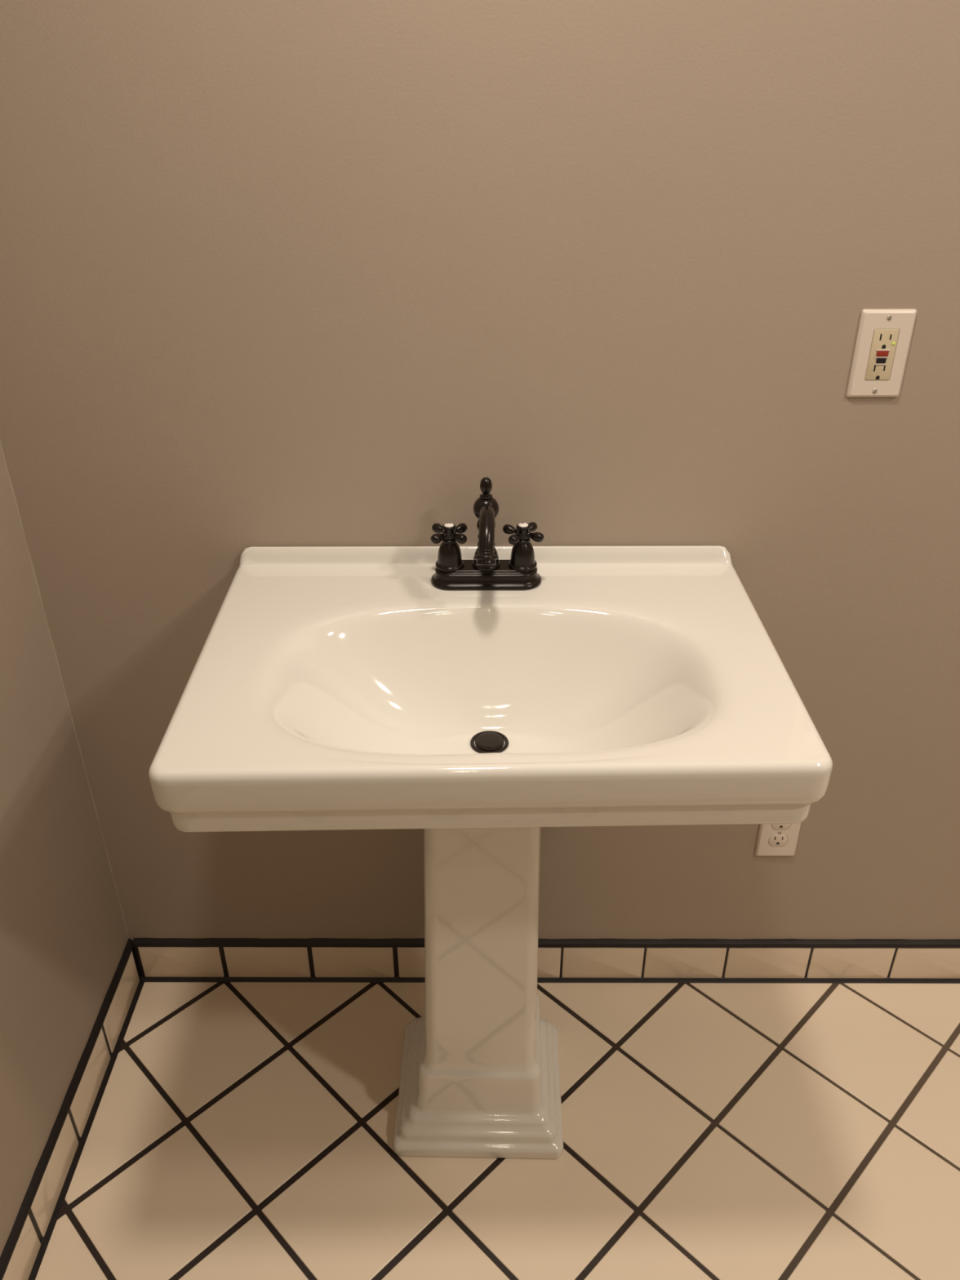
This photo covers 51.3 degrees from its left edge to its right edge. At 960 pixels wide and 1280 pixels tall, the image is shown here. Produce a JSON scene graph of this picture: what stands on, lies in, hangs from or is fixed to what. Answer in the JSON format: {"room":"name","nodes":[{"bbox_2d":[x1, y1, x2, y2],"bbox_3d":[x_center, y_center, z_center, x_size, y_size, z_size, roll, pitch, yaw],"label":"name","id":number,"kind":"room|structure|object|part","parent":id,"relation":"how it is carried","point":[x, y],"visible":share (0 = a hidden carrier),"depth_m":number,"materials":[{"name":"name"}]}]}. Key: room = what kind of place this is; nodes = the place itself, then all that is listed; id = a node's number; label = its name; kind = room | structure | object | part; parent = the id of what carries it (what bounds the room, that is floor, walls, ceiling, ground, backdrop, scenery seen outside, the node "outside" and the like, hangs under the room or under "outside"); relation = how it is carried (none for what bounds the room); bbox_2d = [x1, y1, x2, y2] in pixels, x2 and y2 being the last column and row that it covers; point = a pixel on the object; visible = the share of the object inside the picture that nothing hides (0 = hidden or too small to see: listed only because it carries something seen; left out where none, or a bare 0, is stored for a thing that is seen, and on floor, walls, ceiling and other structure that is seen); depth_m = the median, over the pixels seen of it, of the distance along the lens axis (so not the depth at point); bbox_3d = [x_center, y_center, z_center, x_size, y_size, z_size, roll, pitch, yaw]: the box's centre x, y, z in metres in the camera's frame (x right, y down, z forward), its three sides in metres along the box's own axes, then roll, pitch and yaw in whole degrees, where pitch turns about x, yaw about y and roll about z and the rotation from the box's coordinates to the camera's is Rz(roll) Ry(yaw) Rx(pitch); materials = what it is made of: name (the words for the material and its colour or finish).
{"room":"bathroom","nodes":[
{"label":"bathroom","id":0,"kind":"room"},
{"bbox_2d":[0,445,128,1257],"bbox_3d":[-0.725,0.312,0.106,0.100,2.540,2.800,0,31,0],"label":"wall","id":1,"kind":"structure","parent":0,"point":[64,937],"depth_m":1.50,"materials":[{"name":"beige paint"}]},
{"bbox_2d":[0,938,143,1279],"bbox_3d":[-0.661,1.292,0.745,0.013,0.105,2.697,0,31,0],"label":"baseboard","id":2,"kind":"structure","parent":1,"relation":"attached to","point":[21,1256],"depth_m":1.60,"materials":[{"name":"beige tile"}]},
{"bbox_2d":[0,0,959,940],"bbox_3d":[0.821,-0.428,1.341,3.172,2.540,0.100,0,31,0],"label":"wall","id":3,"kind":"structure","parent":0,"point":[273,273],"depth_m":1.32,"materials":[{"name":"beige paint"}]},
{"bbox_2d":[0,440,128,937],"bbox_3d":[-0.665,-0.446,1.283,0.003,2.336,0.003,0,31,0],"label":"trim","id":4,"kind":"structure","parent":3,"relation":"attached to","point":[12,490],"depth_m":1.57,"materials":[{"name":"beige paint"}]},
{"bbox_2d":[133,937,959,983],"bbox_3d":[0.830,0.606,1.887,2.962,0.105,0.013,0,31,0],"label":"baseboard","id":5,"kind":"structure","parent":3,"relation":"attached to","point":[159,959],"depth_m":1.89,"materials":[{"name":"beige tile"}]},
{"bbox_2d":[755,822,801,855],"bbox_3d":[0.518,0.331,1.730,0.070,0.114,0.007,0,31,0],"label":"duplex outlet","id":6,"kind":"object","parent":3,"relation":"attached to","point":[782,838],"visible":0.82,"depth_m":1.74,"materials":[{"name":"beige plastic"}]},
{"bbox_2d":[768,834,787,846],"bbox_3d":[0.518,0.347,1.740,0.033,0.028,0.005,0,31,0],"label":"socket","id":7,"kind":"object","parent":6,"relation":"attached to","point":[774,840],"depth_m":1.74,"materials":[{"name":"beige plastic"}]},
{"bbox_2d":[771,823,791,830],"bbox_3d":[0.518,0.315,1.721,0.033,0.028,0.005,0,31,0],"label":"socket","id":8,"kind":"object","parent":6,"relation":"attached to","point":[775,826],"depth_m":1.72,"materials":[{"name":"beige plastic"}]},
{"bbox_2d":[846,309,916,396],"bbox_3d":[0.527,-0.374,1.312,0.070,0.114,0.008,0,31,0],"label":"outlet","id":9,"kind":"object","parent":3,"relation":"attached to","point":[884,336],"visible":1,"depth_m":1.31,"materials":[{"name":"beige plastic"}]},
{"bbox_2d":[864,328,899,380],"bbox_3d":[0.527,-0.374,1.312,0.033,0.067,0.005,0,31,0],"label":"receptacle","id":10,"kind":"object","parent":9,"relation":"attached to","point":[882,346],"depth_m":1.31,"materials":[{"name":"beige plastic"}]},
{"bbox_2d":[34,982,959,1279],"bbox_3d":[0.818,1.356,0.771,2.972,0.050,2.700,0,31,0],"label":"floor","id":11,"kind":"structure","parent":0,"point":[238,1131],"depth_m":1.62,"materials":[{"name":"beige tile"}]},
{"bbox_2d":[148,546,832,1159],"bbox_3d":[0.012,0.381,1.480,0.736,0.914,0.518,0,31,0],"label":"pedestal sink","id":12,"kind":"object","parent":11,"relation":"on","point":[327,688],"visible":0.98,"depth_m":1.33,"materials":[{"name":"white ceramic"}]},
{"bbox_2d":[430,476,543,590],"bbox_3d":[0.009,-0.128,1.336,0.157,0.156,0.143,0,31,0],"label":"faucet","id":13,"kind":"object","parent":12,"relation":"on","point":[486,571],"visible":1,"depth_m":1.38,"materials":[{"name":"black metal"}]},
{"bbox_3d":[-0.042,-0.148,1.375,0.050,0.020,0.050,0,31,0],"label":"cross handle","id":14,"kind":"part","parent":13,"relation":"part of","materials":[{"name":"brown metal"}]},
{"bbox_3d":[-0.042,-0.123,1.390,0.040,0.041,0.040,0,31,0],"label":"handle stem","id":15,"kind":"part","parent":13,"relation":"part of","materials":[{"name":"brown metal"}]},
{"bbox_3d":[0.009,-0.137,1.381,0.039,0.074,0.039,0,31,0],"label":"spout","id":16,"kind":"part","parent":13,"relation":"part of","materials":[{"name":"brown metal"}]},
{"bbox_3d":[0.009,-0.094,1.407,0.156,0.026,0.057,0,31,0],"label":"plate","id":17,"kind":"part","parent":13,"relation":"part of","materials":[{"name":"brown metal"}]},
{"bbox_3d":[0.009,-0.146,1.311,0.022,0.050,0.104,0,31,0],"label":"spout","id":18,"kind":"part","parent":13,"relation":"part of","materials":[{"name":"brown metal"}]},
{"bbox_3d":[0.059,-0.123,1.389,0.040,0.041,0.040,0,31,0],"label":"handle stem","id":19,"kind":"part","parent":13,"relation":"part of","materials":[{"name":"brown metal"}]},
{"bbox_3d":[0.059,-0.148,1.374,0.050,0.020,0.050,-6,31,-10],"label":"cross handle","id":20,"kind":"part","parent":13,"relation":"part of","materials":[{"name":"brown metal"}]},
{"bbox_2d":[148,546,832,832],"bbox_3d":[0.011,0.084,1.297,0.735,0.218,0.506,0,31,0],"label":"basin","id":21,"kind":"object","parent":12,"relation":"in","point":[327,688],"depth_m":1.27,"materials":[{"name":"white ceramic"}]}
]}

